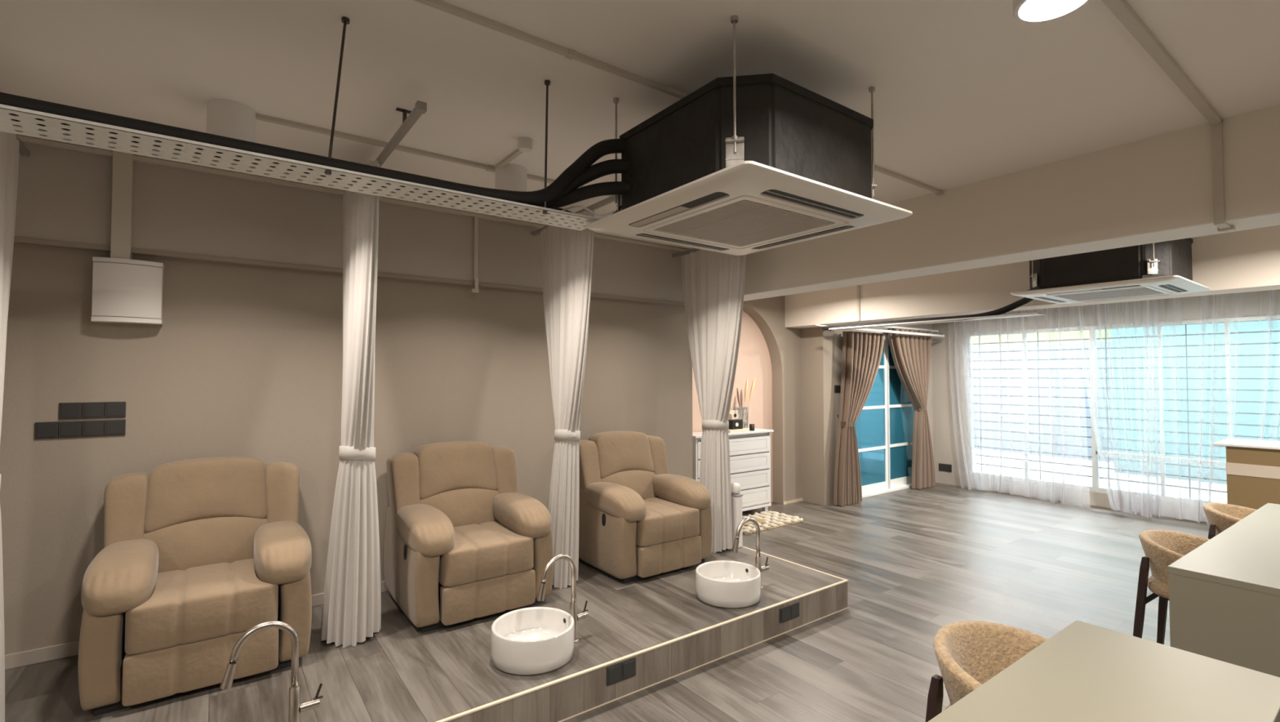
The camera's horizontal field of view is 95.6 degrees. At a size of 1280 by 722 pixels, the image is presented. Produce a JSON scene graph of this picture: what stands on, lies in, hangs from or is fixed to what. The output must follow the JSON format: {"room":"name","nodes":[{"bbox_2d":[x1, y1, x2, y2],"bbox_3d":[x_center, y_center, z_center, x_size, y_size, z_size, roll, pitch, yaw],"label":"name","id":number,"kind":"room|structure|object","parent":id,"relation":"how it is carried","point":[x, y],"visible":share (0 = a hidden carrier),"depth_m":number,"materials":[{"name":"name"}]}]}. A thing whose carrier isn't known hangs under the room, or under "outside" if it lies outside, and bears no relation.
{"room":"salon","nodes":[
{"label":"salon","id":0,"kind":"room"},
{"bbox_2d":[0,243,692,654],"bbox_3d":[-2.215,0.308,3.527,6.600,2.770,0.140,1,-2,-36],"label":"wall","id":1,"kind":"structure","parent":0,"point":[242,360],"depth_m":3.44,"materials":[{"name":"paint"}]},
{"bbox_2d":[34,421,58,439],"bbox_3d":[-2.956,0.345,2.890,0.083,0.083,0.012,1,-2,-36],"label":"switch plate","id":2,"kind":"object","parent":1,"relation":"attached to","point":[42,429],"visible":1,"depth_m":2.89,"materials":[{"name":"grey"}]},
{"bbox_2d":[58,420,81,437],"bbox_3d":[-2.888,0.347,2.939,0.083,0.083,0.012,1,-2,-36],"label":"switch plate","id":3,"kind":"object","parent":1,"relation":"attached to","point":[66,428],"visible":1,"depth_m":2.94,"materials":[{"name":"grey"}]},
{"bbox_2d":[58,402,82,418],"bbox_3d":[-2.888,0.253,2.942,0.083,0.083,0.012,1,-2,-36],"label":"switch plate","id":4,"kind":"object","parent":1,"relation":"attached to","point":[66,410],"visible":1,"depth_m":2.94,"materials":[{"name":"grey"}]},
{"bbox_2d":[81,401,104,418],"bbox_3d":[-2.820,0.254,2.992,0.083,0.083,0.012,1,-2,-36],"label":"switch plate","id":5,"kind":"object","parent":1,"relation":"attached to","point":[92,409],"visible":1,"depth_m":2.99,"materials":[{"name":"grey"}]},
{"bbox_2d":[81,419,104,436],"bbox_3d":[-2.820,0.348,2.989,0.083,0.083,0.012,1,-2,-36],"label":"switch plate","id":6,"kind":"object","parent":1,"relation":"attached to","point":[89,428],"visible":1,"depth_m":2.98,"materials":[{"name":"grey"}]},
{"bbox_2d":[103,419,125,435],"bbox_3d":[-2.752,0.349,3.039,0.083,0.083,0.012,1,-2,-36],"label":"switch plate","id":7,"kind":"object","parent":1,"relation":"attached to","point":[112,427],"visible":1,"depth_m":3.04,"materials":[{"name":"grey"}]},
{"bbox_2d":[104,401,125,417],"bbox_3d":[-2.752,0.255,3.042,0.083,0.083,0.012,1,-2,-36],"label":"switch plate","id":8,"kind":"object","parent":1,"relation":"attached to","point":[112,409],"visible":1,"depth_m":3.04,"materials":[{"name":"grey"}]},
{"bbox_2d":[110,151,133,259],"bbox_3d":[-2.716,-0.808,3.046,0.077,0.563,0.092,1,-2,-36],"label":"duct","id":9,"kind":"object","parent":1,"relation":"attached to","point":[122,162],"visible":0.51,"depth_m":3.01,"materials":[{"name":"beige"}]},
{"bbox_2d":[90,256,164,324],"bbox_3d":[-2.683,-0.363,3.044,0.276,0.326,0.115,1,-2,-36],"label":"electrical box","id":10,"kind":"object","parent":1,"relation":"attached to","point":[125,291],"depth_m":3.00,"materials":[{"name":"white plastic"}]},
{"bbox_2d":[4,580,388,669],"bbox_3d":[-2.170,1.466,3.435,6.600,0.070,0.012,1,-2,-36],"label":"baseboard","id":11,"kind":"structure","parent":1,"relation":"attached to","point":[40,655],"depth_m":2.87,"materials":[{"name":"beige"}]},
{"bbox_2d":[13,142,684,302],"bbox_3d":[-2.135,-0.831,3.498,6.660,0.495,0.050,1,-2,-36],"label":"beam","id":12,"kind":"structure","parent":1,"relation":"attached to","point":[64,195],"depth_m":3.44,"materials":[{"name":"beige paint"}]},
{"bbox_2d":[13,236,684,306],"bbox_3d":[-2.117,-0.570,3.497,6.495,0.024,0.062,1,-2,-36],"label":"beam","id":13,"kind":"structure","parent":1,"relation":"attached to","point":[19,240],"depth_m":3.44,"materials":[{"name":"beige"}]},
{"bbox_2d":[16,134,689,251],"bbox_3d":[-2.095,-1.061,3.484,6.500,0.025,0.030,1,-2,-36],"label":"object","id":14,"kind":"structure","parent":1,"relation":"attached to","point":[24,139],"depth_m":3.44,"materials":[{"name":"beige"}]},
{"bbox_2d":[471,216,478,293],"bbox_3d":[-1.179,-0.759,4.137,0.048,0.545,0.045,1,-2,-36],"label":"conduit","id":15,"kind":"object","parent":1,"relation":"attached to","point":[475,289],"visible":1,"depth_m":4.14,"materials":[{"name":"beige"}]},
{"bbox_2d":[743,210,1279,301],"bbox_3d":[2.550,-0.627,3.018,0.296,0.008,7.830,1,-2,-36],"label":"ceiling beam","id":16,"kind":"structure","parent":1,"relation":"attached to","point":[1270,219],"depth_m":3.28,"materials":[{"name":"white paint"}]},
{"bbox_2d":[744,104,1279,293],"bbox_3d":[2.550,-0.861,3.024,0.300,0.460,7.830,1,-2,-36],"label":"beam","id":17,"kind":"structure","parent":1,"relation":"attached to","point":[1162,181],"depth_m":3.13,"materials":[{"name":"beige paint"}]},
{"bbox_2d":[0,0,1279,248],"bbox_3d":[1.771,-1.159,2.691,12.000,0.120,8.200,1,-2,-36],"label":"ceiling","id":18,"kind":"structure","parent":0,"point":[966,91],"depth_m":2.19,"materials":[{"name":"white paint"}]},
{"bbox_2d":[16,135,30,156],"bbox_3d":[-2.513,-1.064,2.167,0.070,0.099,1.660,1,-2,-36],"label":"track","id":19,"kind":"object","parent":18,"relation":"attached to","point":[24,151],"visible":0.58,"depth_m":2.77,"materials":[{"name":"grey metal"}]},
{"bbox_2d":[0,131,19,721],"bbox_3d":[-2.623,0.233,2.285,0.220,2.475,0.897,1,-2,-36],"label":"curtain","id":20,"kind":"object","parent":19,"relation":"hanging from","point":[9,144],"visible":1,"depth_m":2.40,"materials":[{"name":"grey fabric"}]},
{"bbox_2d":[206,97,256,164],"bbox_3d":[-1.781,-0.994,2.528,0.176,0.220,0.176,1,-2,-36],"label":"ceiling lamp","id":21,"kind":"object","parent":18,"relation":"attached to","point":[226,117],"visible":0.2,"depth_m":2.46,"materials":[{"name":"white plastic"}]},
{"bbox_2d":[324,16,349,174],"bbox_3d":[-0.981,-0.861,1.882,0.064,0.520,0.024,1,-2,-30],"label":"hanging rod","id":22,"kind":"object","parent":18,"relation":"hanging from","point":[344,20],"visible":1,"depth_m":1.88,"materials":[{"name":"grey metal"}]},
{"bbox_2d":[0,103,601,230],"bbox_3d":[-1.950,-0.633,1.285,4.310,0.010,0.200,1,-2,-36],"label":"cable tray","id":23,"kind":"object","parent":22,"relation":"hanging from","point":[54,126],"visible":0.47,"depth_m":1.82,"materials":[{"name":"white metal"}]},
{"bbox_2d":[0,92,626,204],"bbox_3d":[-1.829,-0.788,1.177,4.313,0.310,0.217,1,-2,-36],"label":"insulated pipe","id":24,"kind":"object","parent":23,"relation":"on","point":[603,148],"visible":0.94,"depth_m":1.85,"materials":[{"name":"black"}]},
{"bbox_2d":[9,113,629,207],"bbox_3d":[-1.833,-0.743,1.193,4.328,0.219,0.300,1,-2,-36],"label":"insulated pipe","id":25,"kind":"object","parent":23,"relation":"on","point":[598,170],"visible":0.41,"depth_m":2.35,"materials":[{"name":"black"}]},
{"bbox_2d":[11,119,630,211],"bbox_3d":[-1.913,-0.692,1.326,4.350,0.129,0.333,1,-2,-32],"label":"insulated pipe","id":26,"kind":"object","parent":23,"relation":"on","point":[611,188],"visible":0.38,"depth_m":2.35,"materials":[{"name":"black"}]},
{"bbox_2d":[375,100,426,167],"bbox_3d":[-1.367,-1.042,3.006,0.070,0.099,1.660,1,-2,-36],"label":"track","id":27,"kind":"object","parent":18,"relation":"attached to","point":[420,107],"visible":0.67,"depth_m":2.54,"materials":[{"name":"grey metal"}]},
{"bbox_2d":[320,159,381,647],"bbox_3d":[-1.537,0.255,3.139,0.296,2.475,0.799,1,-2,-36],"label":"curtain","id":28,"kind":"object","parent":27,"relation":"hanging from","point":[352,603],"visible":0.97,"depth_m":3.03,"materials":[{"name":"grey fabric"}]},
{"bbox_2d":[256,113,612,196],"bbox_3d":[-0.302,-1.057,3.337,3.180,0.050,0.506,1,-2,-36],"label":"conduit","id":29,"kind":"object","parent":18,"relation":"attached to","point":[524,144],"visible":0.65,"depth_m":2.88,"materials":[{"name":"beige"}]},
{"bbox_2d":[494,163,527,191],"bbox_3d":[-0.728,-0.974,3.274,0.176,0.220,0.176,1,-2,-36],"label":"ceiling lamp","id":30,"kind":"object","parent":18,"relation":"attached to","point":[512,176],"visible":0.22,"depth_m":3.20,"materials":[{"name":"white plastic"}]},
{"bbox_2d":[542,80,550,214],"bbox_3d":[-0.372,-0.850,2.310,0.024,0.520,0.056,0,-2,-16],"label":"hanging rod","id":31,"kind":"object","parent":18,"relation":"hanging from","point":[547,82],"visible":1,"depth_m":2.31,"materials":[{"name":"grey metal"}]},
{"bbox_2d":[532,195,614,235],"bbox_3d":[-0.322,-1.021,3.770,0.070,0.099,1.660,1,-2,-36],"label":"track","id":32,"kind":"object","parent":18,"relation":"attached to","point":[610,199],"visible":0.16,"depth_m":3.70,"materials":[{"name":"grey metal"}]},
{"bbox_2d":[540,208,594,589],"bbox_3d":[-0.511,0.277,3.962,0.239,2.475,0.721,1,-2,-36],"label":"curtain","id":33,"kind":"object","parent":32,"relation":"hanging from","point":[566,254],"visible":0.91,"depth_m":3.86,"materials":[{"name":"grey fabric"}]},
{"bbox_2d":[413,0,942,195],"bbox_3d":[-0.594,-1.107,1.840,6.180,0.030,0.032,1,-2,-36],"label":"conduit","id":34,"kind":"object","parent":18,"relation":"attached to","point":[570,54],"visible":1,"depth_m":2.07,"materials":[{"name":"beige"}]},
{"bbox_2d":[671,248,701,257],"bbox_3d":[0.791,-1.000,4.585,0.070,0.099,1.660,1,-2,-36],"label":"track","id":35,"kind":"object","parent":18,"relation":"attached to","point":[682,253],"visible":0.12,"depth_m":5.11,"materials":[{"name":"grey metal"}]},
{"bbox_2d":[680,248,746,553],"bbox_3d":[0.598,0.300,4.820,0.270,2.475,0.766,1,-2,-36],"label":"curtain","id":36,"kind":"object","parent":35,"relation":"hanging from","point":[713,282],"visible":0.91,"depth_m":4.68,"materials":[{"name":"grey fabric"}]},
{"bbox_2d":[586,14,912,255],"bbox_3d":[0.421,-0.830,2.394,0.950,0.555,0.950,1,-2,-36],"label":"air conditioner","id":37,"kind":"object","parent":18,"relation":"attached to","point":[741,165],"visible":0.95,"depth_m":2.08,"materials":[{"name":"white plastic"}]},
{"bbox_2d":[628,191,728,226],"bbox_3d":[0.129,-0.574,2.174,0.054,0.024,0.532,1,-2,-36],"label":"outlet","id":38,"kind":"object","parent":37,"relation":"attached to","point":[711,197],"depth_m":2.14,"materials":[{"name":"black"}]},
{"bbox_2d":[635,233,728,249],"bbox_3d":[0.207,-0.561,2.678,0.532,0.023,0.054,1,-2,-36],"label":"outlet","id":39,"kind":"object","parent":37,"relation":"attached to","point":[651,236],"depth_m":2.67,"materials":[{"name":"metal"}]},
{"bbox_2d":[655,200,833,245],"bbox_3d":[0.421,-0.557,2.387,0.520,0.010,0.520,1,-2,-36],"label":"grille","id":40,"kind":"object","parent":37,"relation":"attached to","point":[738,222],"depth_m":2.35,"materials":[{"name":"beige"}]},
{"bbox_2d":[752,225,853,248],"bbox_3d":[0.712,-0.563,2.600,0.054,0.023,0.532,1,-2,-36],"label":"outlet","id":41,"kind":"object","parent":37,"relation":"attached to","point":[841,228],"depth_m":2.58,"materials":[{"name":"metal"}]},
{"bbox_2d":[761,189,862,217],"bbox_3d":[0.634,-0.576,2.096,0.532,0.023,0.054,1,-2,-36],"label":"outlet","id":42,"kind":"object","parent":37,"relation":"attached to","point":[784,196],"depth_m":2.08,"materials":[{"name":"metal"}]},
{"bbox_2d":[784,225,1279,328],"bbox_3d":[4.273,-0.782,4.284,0.310,0.550,7.830,1,-2,-36],"label":"ceiling beam","id":43,"kind":"structure","parent":18,"relation":"attached to","point":[1246,260],"depth_m":5.45,"materials":[{"name":"beige paint"}]},
{"bbox_2d":[828,311,1045,329],"bbox_3d":[2.802,-0.380,5.750,0.180,0.014,2.050,1,-2,-36],"label":"cable tray","id":44,"kind":"object","parent":43,"relation":"attached to","point":[1033,313],"visible":1,"depth_m":5.55,"materials":[{"name":"white metal"}]},
{"bbox_2d":[822,297,1032,329],"bbox_3d":[2.758,-0.486,5.718,0.129,0.228,2.254,1,-2,-34],"label":"insulated pipe","id":45,"kind":"object","parent":44,"relation":"on","point":[1021,301],"visible":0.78,"depth_m":5.48,"materials":[{"name":"black"}]},
{"bbox_2d":[1013,0,1090,23],"bbox_3d":[1.055,-1.021,1.481,0.176,0.220,0.176,1,-2,-36],"label":"ceiling lamp","id":46,"kind":"object","parent":18,"relation":"attached to","point":[1028,11],"visible":1,"depth_m":1.51,"materials":[{"name":"white plastic"}]},
{"bbox_2d":[1020,0,1082,17],"bbox_3d":[1.055,-0.925,1.479,0.142,0.016,0.142,1,-2,-36],"label":"diffuser","id":47,"kind":"object","parent":46,"relation":"attached to","point":[1028,8],"depth_m":1.51,"materials":[{"name":"white"}]},
{"bbox_2d":[1010,237,1210,303],"bbox_3d":[3.450,-0.772,4.282,0.950,0.570,0.950,1,-2,-36],"label":"air conditioner","id":48,"kind":"object","parent":18,"relation":"attached to","point":[1161,268],"visible":0.89,"depth_m":4.00,"materials":[{"name":"white plastic"}]},
{"bbox_2d":[1048,284,1140,294],"bbox_3d":[3.159,-0.509,4.062,0.054,0.024,0.532,1,-2,-36],"label":"outlet","id":49,"kind":"object","parent":48,"relation":"attached to","point":[1126,286],"depth_m":4.04,"materials":[{"name":"beige"}]},
{"bbox_2d":[1056,287,1163,301],"bbox_3d":[3.450,-0.492,4.274,0.520,0.010,0.520,1,-2,-36],"label":"grille","id":50,"kind":"object","parent":48,"relation":"attached to","point":[1134,291],"depth_m":4.26,"materials":[{"name":"beige"}]},
{"bbox_2d":[1102,0,1235,231],"bbox_3d":[0.213,-0.904,0.871,6.345,0.486,0.055,1,-2,-36],"label":"conduit","id":51,"kind":"object","parent":18,"relation":"attached to","point":[1121,9],"visible":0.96,"depth_m":2.33,"materials":[{"name":"beige"}]},
{"bbox_2d":[692,310,773,502],"bbox_3d":[0.933,0.398,6.946,2.520,2.770,0.120,1,-2,-36],"label":"wall","id":52,"kind":"structure","parent":0,"point":[753,360],"depth_m":7.23,"materials":[{"name":"beige paint"}]},
{"bbox_2d":[742,295,801,504],"bbox_3d":[1.019,0.395,6.829,2.520,2.770,0.170,1,-2,-36],"label":"wall","id":53,"kind":"structure","parent":0,"point":[783,343],"depth_m":7.34,"materials":[{"name":"beige paint"}]},
{"bbox_2d":[834,323,933,456],"bbox_3d":[3.418,0.430,8.156,2.440,2.770,0.160,1,-2,-36],"label":"wall","id":54,"kind":"structure","parent":0,"point":[837,333],"depth_m":7.71,"materials":[{"name":"beige paint"}]},
{"bbox_2d":[829,325,944,337],"bbox_3d":[3.424,-0.421,7.907,2.550,0.110,0.283,1,-2,-36],"label":"track","id":55,"kind":"object","parent":54,"relation":"attached to","point":[894,326],"visible":0.51,"depth_m":7.94,"materials":[{"name":"white metal"}]},
{"bbox_2d":[833,330,884,506],"bbox_3d":[2.812,0.708,7.488,1.006,2.160,0.191,1,-2,-36],"label":"curtain","id":56,"kind":"object","parent":55,"relation":"hanging from","point":[862,352],"visible":1,"depth_m":7.31,"materials":[{"name":"brown fabric"}]},
{"bbox_2d":[887,328,935,488],"bbox_3d":[3.844,0.683,8.244,1.060,2.250,0.191,1,-2,-36],"label":"curtain","id":57,"kind":"object","parent":55,"relation":"hanging from","point":[911,353],"visible":0.98,"depth_m":8.25,"materials":[{"name":"brown fabric"}]},
{"bbox_2d":[854,334,927,497],"bbox_3d":[3.464,0.730,8.145,1.930,2.170,0.140,1,-2,-36],"label":"door","id":58,"kind":"structure","parent":54,"relation":"in","point":[884,425],"depth_m":8.08,"materials":[{"name":"white metal"}]},
{"bbox_2d":[562,482,1209,721],"bbox_3d":[1.771,1.730,2.615,12.000,0.120,8.200,1,-2,-36],"label":"floor","id":59,"kind":"structure","parent":0,"point":[915,562],"depth_m":4.33,"materials":[{"name":"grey wood"}]},
{"bbox_2d":[4,546,848,721],"bbox_3d":[-1.693,1.577,2.751,6.544,0.191,1.673,1,-2,-36],"label":"platform","id":60,"kind":"object","parent":59,"relation":"on","point":[401,673],"visible":0.66,"depth_m":2.87,"materials":[{"name":"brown wood"}]},
{"bbox_2d":[78,456,311,715],"bbox_3d":[-2.156,1.004,2.893,0.852,0.965,0.812,1,-2,-36],"label":"recliner","id":61,"kind":"object","parent":60,"relation":"on","point":[197,553],"visible":0.96,"depth_m":2.73,"materials":[{"name":"beige"}]},
{"bbox_2d":[124,558,278,654],"bbox_3d":[-2.103,1.140,2.817,0.552,0.220,0.632,1,-2,-36],"label":"seat cushion","id":62,"kind":"object","parent":61,"relation":"on","point":[201,603],"depth_m":2.60,"materials":[{"name":"leather"}]},
{"bbox_2d":[142,516,268,573],"bbox_3d":[-2.267,0.954,3.046,0.561,0.293,0.234,1,-2,-36],"label":"lumbar cushion","id":63,"kind":"object","parent":61,"relation":"on","point":[183,544],"depth_m":2.96,"materials":[{"name":"fabric"}]},
{"bbox_2d":[144,456,266,533],"bbox_3d":[-2.312,0.697,3.115,0.525,0.338,0.237,1,-2,-36],"label":"cushion","id":64,"kind":"object","parent":61,"relation":"on","point":[182,495],"depth_m":3.03,"materials":[{"name":"leather"}]},
{"bbox_2d":[219,620,323,721],"bbox_3d":[-1.398,1.230,2.214,0.335,0.478,0.056,1,-2,-38],"label":"faucet","id":65,"kind":"object","parent":60,"relation":"on","point":[295,707],"visible":1,"depth_m":2.24,"materials":[{"name":"silver metal"}]},
{"bbox_2d":[383,440,553,632],"bbox_3d":[-1.086,1.025,3.676,0.852,0.965,0.812,1,-2,-36],"label":"recliner","id":66,"kind":"object","parent":60,"relation":"on","point":[462,544],"visible":1,"depth_m":3.51,"materials":[{"name":"beige"}]},
{"bbox_2d":[413,440,497,499],"bbox_3d":[-1.242,0.717,3.897,0.525,0.338,0.237,1,-2,-36],"label":"cushion","id":67,"kind":"object","parent":66,"relation":"on","point":[442,470],"depth_m":3.81,"materials":[{"name":"fabric"}]},
{"bbox_2d":[419,488,498,526],"bbox_3d":[-1.197,0.975,3.829,0.561,0.293,0.234,1,-2,-36],"label":"lumbar cushion","id":68,"kind":"object","parent":66,"relation":"on","point":[463,506],"depth_m":3.76,"materials":[{"name":"fabric"}]},
{"bbox_2d":[438,520,533,586],"bbox_3d":[-1.033,1.160,3.600,0.552,0.220,0.632,1,-2,-36],"label":"seat cushion","id":69,"kind":"object","parent":66,"relation":"on","point":[482,553],"depth_m":3.38,"materials":[{"name":"leather"}]},
{"bbox_2d":[490,606,574,675],"bbox_3d":[-0.540,1.405,2.933,0.414,0.165,0.414,1,-2,-36],"label":"basin","id":70,"kind":"object","parent":60,"relation":"on","point":[534,640],"visible":1,"depth_m":2.82,"materials":[{"name":"white ceramic"}]},
{"bbox_2d":[537,553,588,642],"bbox_3d":[-0.402,1.252,3.051,0.056,0.478,0.335,-1,-2,44],"label":"faucet","id":71,"kind":"object","parent":60,"relation":"on","point":[573,604],"visible":0.95,"depth_m":3.08,"materials":[{"name":"silver metal"}]},
{"bbox_2d":[606,662,622,685],"bbox_3d":[-0.127,1.543,2.859,0.086,0.086,0.012,1,-2,-36],"label":"socket","id":72,"kind":"object","parent":60,"relation":"attached to","point":[614,673],"visible":1,"depth_m":2.85,"materials":[{"name":"grey"}]},
{"bbox_2d":[578,430,711,583],"bbox_3d":[0.001,1.045,4.434,0.852,0.965,0.812,1,-2,-36],"label":"recliner","id":73,"kind":"object","parent":60,"relation":"on","point":[638,519],"visible":0.98,"depth_m":4.23,"materials":[{"name":"beige"}]},
{"bbox_2d":[588,430,653,478],"bbox_3d":[-0.155,0.737,4.656,0.525,0.338,0.237,1,-2,-36],"label":"cushion","id":74,"kind":"object","parent":73,"relation":"on","point":[619,454],"depth_m":4.57,"materials":[{"name":"fabric"}]},
{"bbox_2d":[600,469,658,499],"bbox_3d":[-0.110,0.995,4.587,0.561,0.293,0.234,1,-2,-36],"label":"lumbar cushion","id":75,"kind":"object","parent":73,"relation":"on","point":[643,482],"depth_m":4.55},
{"bbox_2d":[635,497,699,546],"bbox_3d":[0.054,1.180,4.358,0.552,0.220,0.632,1,-2,-36],"label":"seat cushion","id":76,"kind":"object","parent":73,"relation":"on","point":[666,522],"depth_m":4.13,"materials":[{"name":"fabric"}]},
{"bbox_2d":[695,560,760,608],"bbox_3d":[0.565,1.426,3.723,0.414,0.165,0.414,1,-2,-36],"label":"basin","id":77,"kind":"object","parent":60,"relation":"on","point":[727,584],"visible":1,"depth_m":3.59,"materials":[{"name":"white ceramic"}]},
{"bbox_2d":[730,482,742,547],"bbox_3d":[0.793,1.275,4.811,0.074,0.525,0.104,1,-2,-36],"label":"appliance","id":78,"kind":"object","parent":60,"relation":"on","point":[736,498],"visible":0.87,"depth_m":4.78,"materials":[{"name":"white plastic"}]},
{"bbox_2d":[732,517,768,588],"bbox_3d":[0.736,1.273,3.840,0.335,0.478,0.056,1,-2,-36],"label":"faucet","id":79,"kind":"object","parent":60,"relation":"on","point":[757,558],"visible":0.87,"depth_m":3.86,"materials":[{"name":"silver metal"}]},
{"bbox_2d":[692,427,773,511],"bbox_3d":[0.985,1.293,6.644,1.235,0.965,0.350,1,-2,-36],"label":"dresser","id":80,"kind":"object","parent":59,"relation":"on","point":[749,451],"visible":0.57,"depth_m":6.67,"materials":[{"name":"white paint"}]},
{"bbox_2d":[742,511,803,534],"bbox_3d":[1.297,1.745,6.332,0.967,0.045,0.523,1,-2,-36],"label":"shag rug","id":81,"kind":"object","parent":59,"relation":"on","point":[766,520],"visible":0.66,"depth_m":6.31,"materials":[{"name":"fabric"}]},
{"bbox_2d":[800,326,835,505],"bbox_3d":[2.198,0.414,7.554,0.240,2.770,0.630,1,-2,-36],"label":"wall pier","id":82,"kind":"object","parent":59,"relation":"on","point":[817,344],"visible":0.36,"depth_m":7.32,"materials":[{"name":"beige paint"}]},
{"bbox_2d":[925,620,1048,721],"bbox_3d":[1.251,1.295,1.863,0.564,0.708,0.540,1,-2,-36],"label":"barrel chair","id":83,"kind":"object","parent":59,"relation":"on","point":[969,653],"visible":0.38,"depth_m":2.06,"materials":[{"name":"beige fabric"}]},
{"bbox_2d":[928,619,1279,721],"bbox_3d":[0.584,1.237,0.994,2.555,0.780,0.487,1,-2,-36],"label":"table","id":84,"kind":"object","parent":59,"relation":"on","point":[1085,672],"visible":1,"depth_m":1.53,"materials":[{"name":"yellow laminate"}]},
{"bbox_2d":[1133,529,1209,644],"bbox_3d":[3.053,1.329,3.126,0.564,0.708,0.540,1,-2,-33],"label":"barrel chair","id":85,"kind":"object","parent":59,"relation":"on","point":[1162,548],"visible":0.3,"depth_m":3.21,"materials":[{"name":"beige fabric"}]},
{"bbox_2d":[1167,502,1279,677],"bbox_3d":[3.321,1.287,2.917,2.185,0.780,0.505,1,-2,-35],"label":"table","id":86,"kind":"object","parent":59,"relation":"on","point":[1224,593],"visible":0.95,"depth_m":2.42,"materials":[{"name":"yellow laminate"}]},
{"bbox_2d":[1202,502,1256,538],"bbox_3d":[4.121,1.348,3.851,0.564,0.708,0.540,1,-2,-39],"label":"barrel chair","id":87,"kind":"object","parent":59,"relation":"on","point":[1220,516],"visible":0.2,"depth_m":3.94,"materials":[{"name":"beige fabric"}]},
{"bbox_2d":[1213,438,1279,509],"bbox_3d":[5.727,1.179,3.939,0.590,1.050,2.530,1,-2,-36],"label":"reception desk","id":88,"kind":"object","parent":59,"relation":"on","point":[1252,466],"visible":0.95,"depth_m":4.64,"materials":[{"name":"brown"}]},
{"bbox_2d":[1213,438,1279,449],"bbox_3d":[5.727,0.664,3.952,0.590,0.020,2.530,1,-2,-36],"label":"countertop","id":89,"kind":"structure","parent":88,"relation":"on","point":[1228,442],"depth_m":4.75,"materials":[{"name":"white stone"}]},
{"bbox_2d":[932,288,1279,522],"bbox_3d":[6.524,0.377,6.130,0.180,2.770,8.200,1,-2,-36],"label":"wall","id":90,"kind":"structure","parent":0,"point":[1249,303],"depth_m":7.67,"materials":[{"name":"beige paint"}]},
{"bbox_2d":[972,335,1024,472],"bbox_3d":[5.101,0.621,8.265,0.020,1.980,0.657,1,-2,-36],"label":"security grille","id":91,"kind":"object","parent":90,"relation":"attached to","point":[979,343],"depth_m":8.29,"materials":[{"name":"metal"}]},
{"bbox_2d":[1026,332,1092,479],"bbox_3d":[5.535,0.601,7.673,0.020,1.988,0.705,1,-2,-36],"label":"security grille","id":92,"kind":"object","parent":90,"relation":"attached to","point":[1037,340],"depth_m":7.69,"materials":[{"name":"metal"}]},
{"bbox_2d":[967,314,1279,505],"bbox_3d":[6.698,0.550,5.872,0.060,2.070,6.415,1,-2,-36],"label":"window","id":93,"kind":"structure","parent":90,"relation":"attached to","point":[1092,328],"depth_m":7.20,"materials":[{"name":"silver metal"}]},
{"bbox_2d":[1096,328,1159,399],"bbox_3d":[5.961,0.032,7.105,0.020,0.877,0.589,1,-2,-36],"label":"security grille","id":94,"kind":"object","parent":90,"relation":"attached to","point":[1105,338],"depth_m":7.14,"materials":[{"name":"metal"}]},
{"bbox_2d":[1097,404,1159,453],"bbox_3d":[5.963,0.831,7.082,0.020,0.579,0.586,1,-2,-36],"label":"security grille","id":95,"kind":"object","parent":90,"relation":"attached to","point":[1107,418],"depth_m":7.11,"materials":[{"name":"metal"}]},
{"bbox_2d":[1162,324,1227,458],"bbox_3d":[6.317,0.346,6.611,0.020,1.535,0.525,1,-2,-36],"label":"security grille","id":96,"kind":"object","parent":90,"relation":"attached to","point":[1185,334],"depth_m":6.63,"materials":[{"name":"metal"}]},
{"bbox_2d":[1164,462,1226,498],"bbox_3d":[6.312,1.364,6.591,0.020,0.406,0.508,1,-2,-36],"label":"security grille","id":97,"kind":"object","parent":90,"relation":"attached to","point":[1188,465],"depth_m":6.62,"materials":[{"name":"metal"}]},
{"label":"outside","id":98,"kind":"structure","parent":0,"visible":0},
{"bbox_2d":[973,448,1226,502],"bbox_3d":[19.762,2.216,14.411,31.020,0.230,50.000,1,-2,-36],"label":"window pane","id":99,"kind":"structure","parent":98,"point":[1136,486],"depth_m":10.12,"materials":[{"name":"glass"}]},
{"bbox_2d":[971,328,1111,346],"bbox_3d":[10.009,0.386,16.119,0.600,3.520,9.800,1,-2,-36],"label":"wall","id":100,"kind":"structure","parent":99,"relation":"on","point":[1068,335],"depth_m":15.10,"materials":[{"name":"paint"}]},
{"bbox_2d":[971,341,1114,462],"bbox_3d":[7.512,0.943,16.384,2.500,2.420,10.400,1,-2,-36],"label":"building","id":101,"kind":"structure","parent":99,"relation":"on","point":[1075,353],"depth_m":12.63,"materials":[{"name":"grey"}]},
{"bbox_2d":[1111,320,1279,484],"bbox_3d":[13.111,0.223,4.263,0.200,3.220,15.400,1,-2,-36],"label":"wall","id":102,"kind":"structure","parent":99,"relation":"on","point":[1252,326],"depth_m":9.54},
{"bbox_3d":[6.467,-0.994,5.753,0.040,0.050,7.000,1,-2,-36],"label":"track","id":103,"kind":"object","parent":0,"visible":0},
{"bbox_2d":[948,306,1064,504],"bbox_3d":[4.967,0.447,7.734,0.181,2.706,1.660,1,-2,-36],"label":"sheer curtain","id":104,"kind":"object","parent":103,"relation":"hanging from","point":[963,322],"visible":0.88,"depth_m":7.82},
{"bbox_2d":[1077,299,1155,518],"bbox_3d":[5.599,0.424,6.862,0.196,2.706,0.784,1,-2,-36],"label":"sheer curtain","id":105,"kind":"object","parent":103,"relation":"hanging from","point":[1122,508],"visible":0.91,"depth_m":6.80,"materials":[{"name":"fabric"}]},
{"bbox_2d":[1143,289,1278,524],"bbox_3d":[6.110,0.406,6.162,0.201,2.706,1.222,1,-2,-36],"label":"sheer curtain","id":106,"kind":"object","parent":103,"relation":"hanging from","point":[1271,305],"visible":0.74,"depth_m":6.24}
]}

